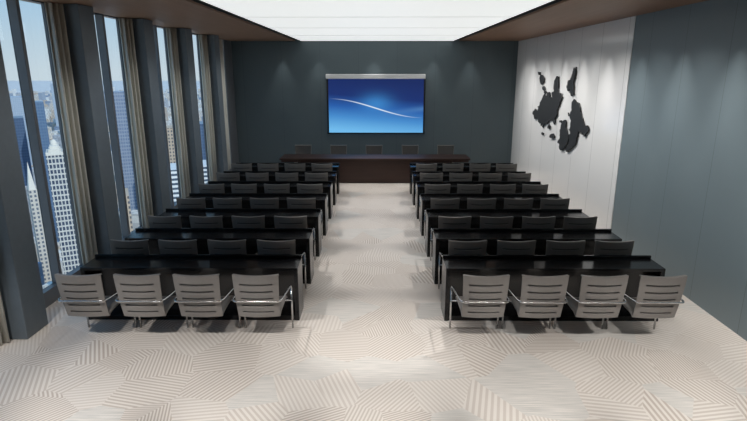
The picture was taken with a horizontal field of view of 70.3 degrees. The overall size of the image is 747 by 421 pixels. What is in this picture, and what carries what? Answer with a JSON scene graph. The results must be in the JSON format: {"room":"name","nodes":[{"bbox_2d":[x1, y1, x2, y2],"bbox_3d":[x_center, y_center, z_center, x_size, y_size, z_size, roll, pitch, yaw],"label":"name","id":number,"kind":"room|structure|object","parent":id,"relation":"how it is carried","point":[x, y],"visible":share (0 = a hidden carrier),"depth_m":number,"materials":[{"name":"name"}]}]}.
{"room":"conference room","nodes":[
{"label":"conference room","id":0,"kind":"room"},
{"bbox_2d":[0,183,746,420],"bbox_3d":[-0.028,1.185,8.694,9.640,0.300,19.820,0,15,0],"label":"floor","id":1,"kind":"structure","parent":0,"point":[371,340],"depth_m":6.01,"materials":[{"name":"carpet"}]},
{"bbox_2d":[0,42,47,338],"bbox_3d":[-4.468,-0.466,6.229,0.415,4.144,0.430,0,15,0],"label":"column","id":2,"kind":"structure","parent":1,"relation":"on","point":[21,290],"depth_m":6.37,"materials":[{"name":"paint"}]},
{"bbox_2d":[6,0,82,307],"bbox_3d":[-4.609,-0.745,7.294,0.130,4.144,1.770,0,15,0],"label":"window","id":3,"kind":"structure","parent":1,"relation":"on","point":[51,293],"depth_m":7.35,"materials":[{"name":"metal"}]},
{"bbox_2d":[63,4,121,253],"bbox_3d":[-4.454,-1.023,8.357,0.415,4.144,0.430,0,15,0],"label":"column","id":4,"kind":"structure","parent":1,"relation":"on","point":[79,19],"depth_m":8.16,"materials":[{"name":"paint"}]},
{"bbox_2d":[54,273,136,327],"bbox_3d":[-3.377,1.119,6.457,0.634,0.961,0.645,0,15,0],"label":"chair","id":5,"kind":"object","parent":1,"relation":"on","point":[81,295],"visible":0.93,"depth_m":6.13,"materials":[{"name":"silver metal"}]},
{"bbox_2d":[94,13,142,240],"bbox_3d":[-4.595,-1.302,9.422,0.130,4.144,1.770,0,15,0],"label":"window","id":6,"kind":"structure","parent":1,"relation":"on","point":[99,18],"depth_m":9.47,"materials":[{"name":"metal"}]},
{"bbox_2d":[109,239,149,253],"bbox_3d":[-3.369,0.794,7.699,0.634,0.961,0.645,0,15,0],"label":"chair","id":7,"kind":"object","parent":1,"relation":"on","point":[117,246],"visible":0.34,"depth_m":7.31,"materials":[{"name":"grey leather"}]},
{"bbox_2d":[128,18,170,215],"bbox_3d":[-4.440,-1.581,10.485,0.415,4.144,0.430,0,15,0],"label":"column","id":8,"kind":"structure","parent":1,"relation":"on","point":[143,31],"depth_m":10.28,"materials":[{"name":"paint"}]},
{"bbox_2d":[113,273,188,327],"bbox_3d":[-2.707,1.121,6.453,0.634,0.961,0.645,0,15,0],"label":"chair","id":9,"kind":"object","parent":1,"relation":"on","point":[139,296],"visible":0.96,"depth_m":6.13,"materials":[{"name":"silver metal"}]},
{"bbox_2d":[147,215,181,227],"bbox_3d":[-3.361,0.477,8.911,0.634,0.961,0.645,0,15,0],"label":"chair","id":10,"kind":"object","parent":1,"relation":"on","point":[154,221],"visible":0.3,"depth_m":8.52,"materials":[{"name":"grey leather"}]},
{"bbox_2d":[153,25,181,207],"bbox_3d":[-4.581,-1.860,11.550,0.130,4.144,1.770,0,15,0],"label":"window","id":11,"kind":"structure","parent":1,"relation":"on","point":[173,205],"depth_m":11.76,"materials":[{"name":"metal"}]},
{"bbox_2d":[158,239,197,253],"bbox_3d":[-2.699,0.795,7.694,0.634,0.961,0.645,0,15,0],"label":"chair","id":12,"kind":"object","parent":1,"relation":"on","point":[165,246],"visible":0.29,"depth_m":7.31,"materials":[{"name":"grey leather"}]},
{"bbox_2d":[176,28,203,192],"bbox_3d":[-4.426,-2.138,12.613,0.415,4.144,0.430,0,15,0],"label":"column","id":13,"kind":"structure","parent":1,"relation":"on","point":[184,35],"depth_m":12.41,"materials":[{"name":"paint"}]},
{"bbox_2d":[176,198,205,207],"bbox_3d":[-3.353,0.159,10.123,0.634,0.961,0.645,0,15,0],"label":"chair","id":14,"kind":"object","parent":1,"relation":"on","point":[181,202],"visible":0.2,"depth_m":9.73,"materials":[{"name":"silver metal"}]},
{"bbox_2d":[80,254,303,319],"bbox_3d":[-2.393,1.028,7.155,2.825,0.784,0.410,0,15,0],"label":"desk","id":15,"kind":"object","parent":1,"relation":"on","point":[288,267],"visible":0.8,"depth_m":7.12,"materials":[{"name":"black paint"}]},
{"bbox_2d":[92,308,294,319],"bbox_3d":[-2.393,1.373,7.250,2.715,0.070,0.400,0,15,0],"label":"desk footrest","id":16,"kind":"object","parent":15,"relation":"attached to","point":[117,313],"depth_m":7.06,"materials":[{"name":"black paint"}]},
{"bbox_2d":[192,33,209,183],"bbox_3d":[-4.567,-2.417,13.678,0.130,4.144,1.770,0,15,0],"label":"window","id":17,"kind":"structure","parent":1,"relation":"on","point":[197,39],"depth_m":14.19,"materials":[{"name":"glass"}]},
{"bbox_2d":[189,215,222,227],"bbox_3d":[-2.691,0.478,8.906,0.634,0.961,0.645,0,15,0],"label":"chair","id":18,"kind":"object","parent":1,"relation":"on","point":[195,221],"visible":0.23,"depth_m":8.52,"materials":[{"name":"silver metal"}]},
{"bbox_2d":[172,274,240,327],"bbox_3d":[-2.027,1.122,6.449,0.634,0.961,0.645,0,15,0],"label":"chair","id":19,"kind":"object","parent":1,"relation":"on","point":[196,295],"visible":0.95,"depth_m":6.12,"materials":[{"name":"silver metal"}]},
{"bbox_2d":[198,184,224,192],"bbox_3d":[-3.345,-0.158,11.335,0.634,0.961,0.645,0,15,0],"label":"chair","id":20,"kind":"object","parent":1,"relation":"on","point":[203,188],"visible":0.2,"depth_m":10.95,"materials":[{"name":"silver metal"}]},
{"bbox_2d":[207,35,227,172],"bbox_3d":[-4.412,-2.696,14.742,0.415,4.144,0.430,0,15,0],"label":"column","id":21,"kind":"structure","parent":1,"relation":"on","point":[212,40],"depth_m":14.53,"materials":[{"name":"paint"}]},
{"bbox_2d":[124,228,313,283],"bbox_3d":[-2.385,0.711,8.367,2.825,0.784,0.410,0,15,0],"label":"desk","id":22,"kind":"object","parent":1,"relation":"on","point":[303,237],"visible":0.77,"depth_m":8.32,"materials":[{"name":"black paint"}]},
{"bbox_2d":[213,198,241,207],"bbox_3d":[-2.683,0.160,10.119,0.634,0.961,0.645,0,15,0],"label":"chair","id":23,"kind":"object","parent":1,"relation":"on","point":[217,202],"visible":0.22,"depth_m":9.73,"materials":[{"name":"grey leather"}]},
{"bbox_2d":[216,172,239,180],"bbox_3d":[-3.337,-0.476,12.547,0.634,0.961,0.645,0,15,0],"label":"chair","id":24,"kind":"object","parent":1,"relation":"on","point":[220,176],"visible":0.27,"depth_m":12.16,"materials":[{"name":"grey leather"}]},
{"bbox_2d":[222,39,240,170],"bbox_3d":[-4.550,-3.091,16.252,0.130,4.144,2.690,0,15,0],"label":"column","id":25,"kind":"structure","parent":1,"relation":"on","point":[227,48],"depth_m":16.96,"materials":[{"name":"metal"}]},
{"bbox_2d":[207,239,257,253],"bbox_3d":[-2.019,0.797,7.690,0.634,0.961,0.645,0,15,0],"label":"chair","id":26,"kind":"object","parent":1,"relation":"on","point":[214,246],"visible":0.29,"depth_m":7.30,"materials":[{"name":"silver metal"}]},
{"bbox_2d":[159,208,321,256],"bbox_3d":[-2.377,0.393,9.579,2.825,0.784,0.410,0,15,0],"label":"desk","id":27,"kind":"object","parent":1,"relation":"on","point":[313,215],"visible":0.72,"depth_m":9.55,"materials":[{"name":"black paint"}]},
{"bbox_2d":[231,163,251,170],"bbox_3d":[-3.329,-0.793,13.759,0.634,0.961,0.645,0,15,0],"label":"chair","id":28,"kind":"object","parent":1,"relation":"on","point":[234,167],"visible":0.25,"depth_m":13.37,"materials":[{"name":"silver metal"}]},
{"bbox_2d":[231,184,256,192],"bbox_3d":[-2.675,-0.157,11.331,0.634,0.961,0.645,0,15,0],"label":"chair","id":29,"kind":"object","parent":1,"relation":"on","point":[236,188],"visible":0.3,"depth_m":10.94,"materials":[{"name":"silver metal"}]},
{"bbox_2d":[231,216,264,227],"bbox_3d":[-2.011,0.479,8.902,0.634,0.961,0.645,0,15,0],"label":"chair","id":30,"kind":"object","parent":1,"relation":"on","point":[237,221],"visible":0.21,"depth_m":8.52,"materials":[{"name":"silver metal"}]},
{"bbox_2d":[186,193,327,235],"bbox_3d":[-2.369,0.076,10.791,2.825,0.784,0.410,0,15,0],"label":"desk","id":31,"kind":"object","parent":1,"relation":"on","point":[321,198],"visible":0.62,"depth_m":10.79,"materials":[{"name":"black paint"}]},
{"bbox_2d":[245,173,268,180],"bbox_3d":[-2.667,-0.475,12.543,0.634,0.961,0.645,0,15,0],"label":"chair","id":32,"kind":"object","parent":1,"relation":"on","point":[249,176],"visible":0.25,"depth_m":12.15,"materials":[{"name":"silver metal"}]},
{"bbox_2d":[232,274,293,327],"bbox_3d":[-1.347,1.123,6.445,0.634,0.961,0.645,0,15,0],"label":"chair","id":33,"kind":"object","parent":1,"relation":"on","point":[255,296],"visible":1,"depth_m":6.12,"materials":[{"name":"grey fabric"}]},
{"bbox_2d":[250,198,278,208],"bbox_3d":[-2.003,0.162,10.114,0.634,0.961,0.645,0,15,0],"label":"chair","id":34,"kind":"object","parent":1,"relation":"on","point":[255,203],"visible":0.26,"depth_m":9.73,"materials":[{"name":"silver metal"}]},
{"bbox_2d":[257,163,278,170],"bbox_3d":[-2.659,-0.792,13.755,0.634,0.961,0.645,0,15,0],"label":"chair","id":35,"kind":"object","parent":1,"relation":"on","point":[261,167],"visible":0.31,"depth_m":13.37,"materials":[{"name":"silver metal"}]},
{"bbox_2d":[207,181,332,218],"bbox_3d":[-2.361,-0.242,12.003,2.825,0.784,0.410,0,15,0],"label":"desk","id":36,"kind":"object","parent":1,"relation":"on","point":[326,185],"visible":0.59,"depth_m":11.98,"materials":[{"name":"black paint"}]},
{"bbox_2d":[264,184,289,192],"bbox_3d":[-1.995,-0.156,11.326,0.634,0.961,0.645,0,15,0],"label":"chair","id":37,"kind":"object","parent":1,"relation":"on","point":[268,188],"visible":0.21,"depth_m":10.94,"materials":[{"name":"silver metal"}]},
{"bbox_2d":[223,171,336,204],"bbox_3d":[-2.353,-0.559,13.215,2.825,0.784,0.410,0,15,0],"label":"desk","id":38,"kind":"object","parent":1,"relation":"on","point":[301,174],"visible":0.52,"depth_m":13.19,"materials":[{"name":"black paint"}]},
{"bbox_2d":[257,240,306,288],"bbox_3d":[-1.339,0.798,7.686,0.634,0.961,0.645,0,15,0],"label":"chair","id":39,"kind":"object","parent":1,"relation":"on","point":[263,246],"visible":0.33,"depth_m":7.31,"materials":[{"name":"silver metal"}]},
{"bbox_2d":[275,173,297,180],"bbox_3d":[-1.987,-0.473,12.539,0.634,0.961,0.645,0,15,0],"label":"chair","id":40,"kind":"object","parent":1,"relation":"on","point":[279,176],"visible":0.27,"depth_m":12.15,"materials":[{"name":"grey leather"}]},
{"bbox_2d":[236,163,339,193],"bbox_3d":[-2.345,-0.877,14.427,2.825,0.784,0.410,0,15,0],"label":"desk","id":41,"kind":"object","parent":1,"relation":"on","point":[335,166],"visible":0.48,"depth_m":14.38,"materials":[{"name":"black paint"}]},
{"bbox_2d":[274,216,315,259],"bbox_3d":[-1.331,0.480,8.898,0.634,0.961,0.645,0,15,0],"label":"chair","id":42,"kind":"object","parent":1,"relation":"on","point":[279,221],"visible":0.25,"depth_m":8.52,"materials":[{"name":"silver metal"}]},
{"bbox_2d":[291,145,310,162],"bbox_3d":[-2.225,-1.538,16.600,0.634,0.961,0.645,0,15,0],"label":"chair","id":43,"kind":"object","parent":1,"relation":"on","point":[299,149],"visible":0.38,"depth_m":16.77,"materials":[{"name":"grey leather"}]},
{"bbox_2d":[287,198,322,238],"bbox_3d":[-1.323,0.163,10.110,0.634,0.961,0.645,0,15,0],"label":"chair","id":44,"kind":"object","parent":1,"relation":"on","point":[292,203],"visible":0.37,"depth_m":9.73,"materials":[{"name":"silver metal"}]},
{"bbox_2d":[297,184,327,218],"bbox_3d":[-1.315,-0.155,11.322,0.634,0.961,0.645,0,15,0],"label":"chair","id":45,"kind":"object","parent":1,"relation":"on","point":[301,188],"visible":0.3,"depth_m":10.94,"materials":[{"name":"silver metal"}]},
{"bbox_2d":[305,173,332,206],"bbox_3d":[-1.307,-0.472,12.534,0.634,0.961,0.645,0,15,0],"label":"chair","id":46,"kind":"object","parent":1,"relation":"on","point":[308,176],"visible":0.28,"depth_m":12.15,"materials":[{"name":"silver metal"}]},
{"bbox_2d":[311,163,336,195],"bbox_3d":[-1.299,-0.790,13.746,0.634,0.961,0.645,0,15,0],"label":"chair","id":47,"kind":"object","parent":1,"relation":"on","point":[315,167],"visible":0.3,"depth_m":13.36,"materials":[{"name":"silver metal"}]},
{"bbox_2d":[330,145,346,153],"bbox_3d":[-1.105,-1.536,16.593,0.634,0.961,0.645,0,15,0],"label":"chair","id":48,"kind":"object","parent":1,"relation":"on","point":[334,149],"visible":0.3,"depth_m":16.77,"materials":[{"name":"silver metal"}]},
{"bbox_2d":[279,154,469,182],"bbox_3d":[0.040,-1.252,15.928,5.560,0.750,0.850,0,15,0],"label":"head table","id":49,"kind":"object","parent":1,"relation":"on","point":[354,168],"visible":0.71,"depth_m":15.63,"materials":[{"name":"brown wood"}]},
{"bbox_2d":[412,164,436,179],"bbox_3d":[1.336,-0.786,13.730,0.634,0.961,0.645,0,15,0],"label":"chair","id":50,"kind":"object","parent":1,"relation":"on","point":[419,167],"visible":0.27,"depth_m":13.34,"materials":[{"name":"silver metal"}]},
{"bbox_2d":[415,173,442,206],"bbox_3d":[1.328,-0.468,12.518,0.634,0.961,0.645,0,15,0],"label":"chair","id":51,"kind":"object","parent":1,"relation":"on","point":[423,176],"visible":0.32,"depth_m":12.13,"materials":[{"name":"silver metal"}]},
{"bbox_2d":[419,184,450,220],"bbox_3d":[1.320,-0.151,11.306,0.634,0.961,0.645,0,15,0],"label":"chair","id":52,"kind":"object","parent":1,"relation":"on","point":[429,188],"visible":0.29,"depth_m":10.92,"materials":[{"name":"silver metal"}]},
{"bbox_2d":[424,198,459,238],"bbox_3d":[1.312,0.167,10.094,0.634,0.961,0.645,0,15,0],"label":"chair","id":53,"kind":"object","parent":1,"relation":"on","point":[436,203],"visible":0.3,"depth_m":9.72,"materials":[{"name":"silver metal"}]},
{"bbox_2d":[437,145,457,162],"bbox_3d":[2.275,-1.530,16.573,0.634,0.961,0.645,0,15,0],"label":"chair","id":54,"kind":"object","parent":1,"relation":"on","point":[441,149],"visible":0.31,"depth_m":16.75,"materials":[{"name":"silver metal"}]},
{"bbox_2d":[430,216,471,260],"bbox_3d":[1.304,0.484,8.882,0.634,0.961,0.645,0,15,0],"label":"chair","id":55,"kind":"object","parent":1,"relation":"on","point":[443,222],"visible":0.38,"depth_m":8.50,"materials":[{"name":"silver metal"}]},
{"bbox_2d":[449,173,472,180],"bbox_3d":[1.998,-0.467,12.514,0.634,0.961,0.645,0,15,0],"label":"chair","id":56,"kind":"object","parent":1,"relation":"on","point":[452,176],"visible":0.23,"depth_m":12.12,"materials":[{"name":"silver metal"}]},
{"bbox_2d":[438,240,486,288],"bbox_3d":[1.296,0.802,7.670,0.634,0.961,0.645,0,15,0],"label":"chair","id":57,"kind":"object","parent":1,"relation":"on","point":[454,247],"visible":0.34,"depth_m":7.29,"materials":[{"name":"grey leather"}]},
{"bbox_2d":[409,163,516,193],"bbox_3d":[2.400,-0.869,14.398,2.825,0.784,0.410,0,15,0],"label":"desk","id":58,"kind":"object","parent":1,"relation":"on","point":[412,165],"visible":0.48,"depth_m":14.35,"materials":[{"name":"black paint"}]},
{"bbox_2d":[412,171,525,204],"bbox_3d":[2.392,-0.551,13.186,2.825,0.784,0.410,0,15,0],"label":"desk","id":59,"kind":"object","parent":1,"relation":"on","point":[416,174],"visible":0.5,"depth_m":13.22,"materials":[{"name":"black paint"}]},
{"bbox_2d":[457,184,482,193],"bbox_3d":[1.990,-0.150,11.302,0.634,0.961,0.645,0,15,0],"label":"chair","id":60,"kind":"object","parent":1,"relation":"on","point":[461,189],"visible":0.26,"depth_m":10.91,"materials":[{"name":"silver metal"}]},
{"bbox_2d":[416,181,541,218],"bbox_3d":[2.384,-0.234,11.974,2.825,0.784,0.410,0,15,0],"label":"desk","id":61,"kind":"object","parent":1,"relation":"on","point":[420,185],"visible":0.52,"depth_m":11.99,"materials":[{"name":"black paint"}]},
{"bbox_2d":[449,274,509,328],"bbox_3d":[1.288,1.127,6.429,0.634,0.961,0.645,0,15,0],"label":"chair","id":62,"kind":"object","parent":1,"relation":"on","point":[483,296],"visible":1,"depth_m":6.10,"materials":[{"name":"silver metal"}]},
{"bbox_2d":[467,198,495,208],"bbox_3d":[1.982,0.168,10.090,0.634,0.961,0.645,0,15,0],"label":"chair","id":63,"kind":"object","parent":1,"relation":"on","point":[472,203],"visible":0.27,"depth_m":9.70,"materials":[{"name":"silver metal"}]},
{"bbox_2d":[479,173,501,180],"bbox_3d":[2.673,-0.466,12.510,0.634,0.961,0.645,0,15,0],"label":"chair","id":64,"kind":"object","parent":1,"relation":"on","point":[482,176],"visible":0.23,"depth_m":12.12,"materials":[{"name":"silver metal"}]},
{"bbox_2d":[420,193,562,235],"bbox_3d":[2.376,0.084,10.761,2.825,0.784,0.410,0,15,0],"label":"desk","id":65,"kind":"object","parent":1,"relation":"on","point":[425,201],"visible":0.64,"depth_m":10.73,"materials":[{"name":"black paint"}]},
{"bbox_2d":[470,216,513,228],"bbox_3d":[1.974,0.485,8.878,0.634,0.961,0.645,0,15,0],"label":"chair","id":66,"kind":"object","parent":1,"relation":"on","point":[485,222],"visible":0.28,"depth_m":8.49,"materials":[{"name":"silver metal"}]},
{"bbox_2d":[490,184,515,193],"bbox_3d":[2.665,-0.148,11.298,0.634,0.961,0.645,0,15,0],"label":"chair","id":67,"kind":"object","parent":1,"relation":"on","point":[494,189],"visible":0.25,"depth_m":10.91,"materials":[{"name":"grey leather"}]},
{"bbox_2d":[425,209,588,256],"bbox_3d":[2.368,0.401,9.549,2.825,0.784,0.410,0,15,0],"label":"desk","id":68,"kind":"object","parent":1,"relation":"on","point":[432,215],"visible":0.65,"depth_m":9.52,"materials":[{"name":"black paint"}]},
{"bbox_2d":[486,240,535,254],"bbox_3d":[1.966,0.803,7.666,0.634,0.961,0.645,0,15,0],"label":"chair","id":69,"kind":"object","parent":1,"relation":"on","point":[503,247],"visible":0.32,"depth_m":7.28,"materials":[{"name":"grey leather"}]},
{"bbox_2d":[504,198,532,208],"bbox_3d":[2.657,0.169,10.086,0.634,0.961,0.645,0,15,0],"label":"chair","id":70,"kind":"object","parent":1,"relation":"on","point":[508,203],"visible":0.2,"depth_m":9.70,"materials":[{"name":"grey leather"}]},
{"bbox_2d":[508,173,530,180],"bbox_3d":[3.338,-0.465,12.506,0.634,0.961,0.645,0,15,0],"label":"chair","id":71,"kind":"object","parent":1,"relation":"on","point":[511,176],"visible":0.23,"depth_m":12.11,"materials":[{"name":"silver metal"}]},
{"bbox_2d":[432,228,621,283],"bbox_3d":[2.360,0.719,8.337,2.825,0.784,0.410,0,15,0],"label":"desk","id":72,"kind":"object","parent":1,"relation":"on","point":[441,237],"visible":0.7,"depth_m":8.29,"materials":[{"name":"black paint"}]},
{"bbox_2d":[501,274,568,328],"bbox_3d":[1.958,1.128,6.425,0.634,0.961,0.645,0,15,0],"label":"chair","id":73,"kind":"object","parent":1,"relation":"on","point":[541,296],"visible":0.96,"depth_m":6.10,"materials":[{"name":"silver metal"}]},
{"bbox_2d":[522,184,548,193],"bbox_3d":[3.330,-0.147,11.294,0.634,0.961,0.645,0,15,0],"label":"chair","id":74,"kind":"object","parent":1,"relation":"on","point":[526,189],"visible":0.2,"depth_m":10.91,"materials":[{"name":"grey leather"}]},
{"bbox_2d":[522,216,555,228],"bbox_3d":[2.649,0.487,8.873,0.634,0.961,0.645,0,15,0],"label":"chair","id":75,"kind":"object","parent":1,"relation":"on","point":[527,222],"visible":0.27,"depth_m":8.49,"materials":[{"name":"grey leather"}]},
{"bbox_2d":[441,255,665,320],"bbox_3d":[2.352,1.036,7.125,2.825,0.784,0.410,0,15,0],"label":"desk","id":76,"kind":"object","parent":1,"relation":"on","point":[454,267],"visible":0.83,"depth_m":7.09,"materials":[{"name":"black paint"}]},
{"bbox_2d":[448,309,653,320],"bbox_3d":[2.352,1.380,7.221,2.715,0.070,0.400,0,15,0],"label":"desk footrest","id":77,"kind":"object","parent":76,"relation":"attached to","point":[509,314],"depth_m":7.03,"materials":[{"name":"black paint"}]},
{"bbox_2d":[540,198,569,208],"bbox_3d":[3.322,0.170,10.082,0.634,0.961,0.645,0,15,0],"label":"chair","id":78,"kind":"object","parent":1,"relation":"on","point":[545,203],"visible":0.29,"depth_m":9.69,"materials":[{"name":"grey leather"}]},
{"bbox_2d":[534,240,585,254],"bbox_3d":[2.641,0.804,7.662,0.634,0.961,0.645,0,15,0],"label":"chair","id":79,"kind":"object","parent":1,"relation":"on","point":[552,247],"visible":0.43,"depth_m":7.27,"materials":[{"name":"grey leather"}]},
{"bbox_2d":[563,216,597,228],"bbox_3d":[3.314,0.488,8.869,0.634,0.961,0.645,0,15,0],"label":"chair","id":80,"kind":"object","parent":1,"relation":"on","point":[569,222],"visible":0.26,"depth_m":8.48,"materials":[{"name":"silver metal"}]},
{"bbox_2d":[554,274,628,328],"bbox_3d":[2.633,1.129,6.420,0.634,0.961,0.645,0,15,0],"label":"chair","id":81,"kind":"object","parent":1,"relation":"on","point":[602,297],"visible":0.93,"depth_m":6.09,"materials":[{"name":"silver metal"}]},
{"bbox_2d":[594,240,633,254],"bbox_3d":[3.306,0.805,7.657,0.634,0.961,0.645,0,15,0],"label":"chair","id":82,"kind":"object","parent":1,"relation":"on","point":[601,247],"visible":0.28,"depth_m":7.27,"materials":[{"name":"silver metal"}]},
{"bbox_2d":[605,275,687,328],"bbox_3d":[3.298,1.130,6.416,0.634,0.961,0.645,0,15,0],"label":"chair","id":83,"kind":"object","parent":1,"relation":"on","point":[657,296],"visible":0.9,"depth_m":6.09,"materials":[{"name":"silver metal"}]},
{"bbox_2d":[231,39,518,162],"bbox_3d":[0.034,-3.595,17.583,9.640,4.444,0.200,0,15,0],"label":"wall","id":84,"kind":"structure","parent":0,"point":[280,87],"depth_m":17.42,"materials":[{"name":"paint"}]},
{"bbox_2d":[0,292,9,344],"bbox_3d":[-4.524,-0.373,5.876,0.195,4.114,0.208,0,15,0],"label":"curtain","id":85,"kind":"object","parent":84,"relation":"hanging from","point":[4,335],"visible":1,"depth_m":6.39,"materials":[{"name":"beige fabric"}]},
{"bbox_2d":[44,3,97,264],"bbox_3d":[-4.510,-0.931,8.004,0.195,4.114,0.208,0,15,0],"label":"curtain","id":86,"kind":"object","parent":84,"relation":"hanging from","point":[55,16],"visible":0.85,"depth_m":7.91,"materials":[{"name":"beige fabric"}]},
{"bbox_2d":[119,18,153,227],"bbox_3d":[-4.495,-1.488,10.133,0.195,4.114,0.208,0,15,0],"label":"curtain","id":87,"kind":"object","parent":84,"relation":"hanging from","point":[125,24],"visible":0.81,"depth_m":10.04,"materials":[{"name":"beige fabric"}]},
{"bbox_2d":[21,0,294,40],"bbox_3d":[-3.713,-3.119,7.591,2.270,0.300,19.420,0,15,0],"label":"ceiling","id":88,"kind":"structure","parent":84,"relation":"attached to","point":[201,19],"depth_m":9.41,"materials":[{"name":"brown wood"}]},
{"bbox_2d":[166,28,190,197],"bbox_3d":[-4.481,-2.046,12.261,0.195,4.114,0.208,0,15,0],"label":"curtain","id":89,"kind":"object","parent":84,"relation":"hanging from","point":[171,34],"visible":0.84,"depth_m":12.18,"materials":[{"name":"beige fabric"}]},
{"bbox_2d":[198,35,216,180],"bbox_3d":[-4.467,-2.603,14.389,0.195,4.114,0.208,0,15,0],"label":"curtain","id":90,"kind":"object","parent":84,"relation":"hanging from","point":[203,46],"visible":0.84,"depth_m":14.31,"materials":[{"name":"beige fabric"}]},
{"bbox_2d":[219,39,230,169],"bbox_3d":[-4.545,-3.079,16.203,0.052,4.114,0.459,0,15,0],"label":"curtain","id":91,"kind":"object","parent":84,"relation":"hanging from","point":[220,40],"visible":0.46,"depth_m":16.22,"materials":[{"name":"beige fabric"}]},
{"bbox_2d":[326,74,425,133],"bbox_3d":[0.073,-3.485,17.415,3.240,1.924,0.120,0,15,0],"label":"projection screen","id":92,"kind":"object","parent":84,"relation":"attached to","point":[356,103],"visible":1,"depth_m":17.40,"materials":[{"name":"blue plastic"}]},
{"bbox_2d":[287,35,466,40],"bbox_3d":[0.105,-5.116,15.665,4.860,0.070,2.700,0,15,0],"label":"ceiling light","id":93,"kind":"object","parent":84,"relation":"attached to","point":[298,37],"visible":0.74,"depth_m":15.31,"materials":[{"name":"white plastic"}]},
{"bbox_2d":[192,0,562,39],"bbox_3d":[0.052,-3.123,7.565,5.260,0.260,19.420,0,15,0],"label":"trim","id":94,"kind":"structure","parent":84,"relation":"attached to","point":[197,1],"depth_m":9.78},
{"bbox_2d":[270,28,483,34],"bbox_3d":[0.088,-4.450,13.125,4.860,0.070,2.550,0,15,0],"label":"ceiling light","id":95,"kind":"object","parent":94,"relation":"attached to","point":[287,31],"visible":0.74,"depth_m":13.01,"materials":[{"name":"white plastic"}]},
{"bbox_2d":[243,17,511,27],"bbox_3d":[0.072,-3.817,10.707,4.860,0.070,2.450,0,15,0],"label":"ceiling light","id":96,"kind":"object","parent":94,"relation":"attached to","point":[270,22],"visible":0.74,"depth_m":10.62,"materials":[{"name":"white plastic"}]},
{"bbox_2d":[611,0,746,340],"bbox_3d":[4.691,-1.076,7.968,0.200,4.444,19.620,0,15,0],"label":"wall","id":97,"kind":"structure","parent":0,"point":[681,192],"depth_m":7.63,"materials":[{"name":"paint"}]},
{"bbox_2d":[532,67,589,151],"bbox_3d":[4.589,-2.550,13.205,0.051,1.962,4.206,0,15,0],"label":"relief","id":98,"kind":"object","parent":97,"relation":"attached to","point":[548,107],"visible":1,"depth_m":12.87,"materials":[{"name":"black"}]},
{"bbox_2d":[511,16,635,228],"bbox_3d":[4.622,-2.411,13.655,0.012,4.144,7.940,0,15,0],"label":"wall panel","id":99,"kind":"object","parent":97,"relation":"attached to","point":[601,53],"depth_m":11.80,"materials":[{"name":"white paint"}]},
{"bbox_2d":[459,0,706,40],"bbox_3d":[3.637,-3.108,7.546,1.910,0.300,19.420,0,15,0],"label":"ceiling","id":100,"kind":"structure","parent":97,"relation":"attached to","point":[564,15],"depth_m":9.41,"materials":[{"name":"brown wood"}]},
{"bbox_3d":[-0.191,1.377,-1.396,9.440,4.444,0.200,0,15,0],"label":"wall","id":101,"kind":"structure","parent":0,"visible":0},
{"bbox_2d":[200,0,553,16],"bbox_3d":[0.057,-3.190,8.313,4.860,0.070,2.500,0,15,0],"label":"ceiling light","id":102,"kind":"object","parent":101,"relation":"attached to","point":[242,8],"visible":1,"depth_m":8.26,"materials":[{"name":"white plastic"}]},
{"label":"outside","id":103,"kind":"structure","parent":0,"visible":0},
{"bbox_2d":[7,81,199,92],"bbox_3d":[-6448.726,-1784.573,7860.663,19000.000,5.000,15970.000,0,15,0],"label":"ground","id":104,"kind":"structure","parent":103,"point":[41,86],"depth_m":8883.94,"materials":[{"name":"blue"}]},
{"bbox_2d":[10,96,32,164],"bbox_3d":[-839.089,-169.304,1278.206,30.969,206.118,60.000,-9,17,-32],"label":"office block","id":105,"kind":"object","parent":104,"relation":"on","point":[16,101],"visible":0.14,"depth_m":1233.83,"materials":[{"name":"blue glass"}]},
{"bbox_2d":[13,116,33,185],"bbox_3d":[-509.767,-36.406,782.163,16.867,200.409,40.000,-10,17,-32],"label":"office block","id":106,"kind":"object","parent":104,"relation":"on","point":[19,124],"visible":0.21,"depth_m":752.20,"materials":[{"name":"blue glass"}]},
{"bbox_2d":[26,163,51,282],"bbox_3d":[-311.973,45.286,501.254,6.459,184.732,14.000,-12,19,-38],"label":"spired tower","id":107,"kind":"structure","parent":104,"relation":"on","point":[32,193],"depth_m":488.15,"materials":[{"name":"stone"}]},
{"bbox_2d":[35,100,58,239],"bbox_3d":[-443.552,-35.093,728.223,13.675,225.207,40.000,-9,17,-31],"label":"office block","id":108,"kind":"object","parent":104,"relation":"on","point":[40,110],"visible":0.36,"depth_m":695.84,"materials":[{"name":"blue glass"}]},
{"bbox_2d":[45,139,79,273],"bbox_3d":[-223.005,55.707,396.824,10.819,217.500,24.400,-8,17,-29],"label":"tower","id":109,"kind":"structure","parent":104,"relation":"on","point":[54,156],"depth_m":370.92,"materials":[{"name":"concrete"}]},
{"bbox_2d":[9,87,202,288],"bbox_3d":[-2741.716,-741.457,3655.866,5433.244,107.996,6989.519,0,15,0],"label":"blocks","id":110,"kind":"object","parent":104,"relation":"on","point":[53,130],"visible":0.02,"depth_m":2355.74},
{"bbox_2d":[113,91,137,210],"bbox_3d":[-303.059,-28.374,673.411,22.330,239.989,50.000,-7,16,-24],"label":"office block","id":111,"kind":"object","parent":104,"relation":"on","point":[119,98],"visible":0.29,"depth_m":635.43,"materials":[{"name":"blue glass"}]},
{"bbox_2d":[166,125,175,162],"bbox_3d":[-227.994,5.752,614.163,16.186,203.994,30.000,-6,16,-20],"label":"office block","id":112,"kind":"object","parent":104,"relation":"on","point":[169,127],"visible":0.07,"depth_m":580.26,"materials":[{"name":"beige concrete"}]},
{"bbox_2d":[170,163,178,203],"bbox_3d":[-140.960,65.044,398.483,6.982,198.594,30.000,-6,16,-20],"label":"office block","id":113,"kind":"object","parent":104,"relation":"on","point":[172,165],"visible":0.08,"depth_m":362.94,"materials":[{"name":"white concrete"}]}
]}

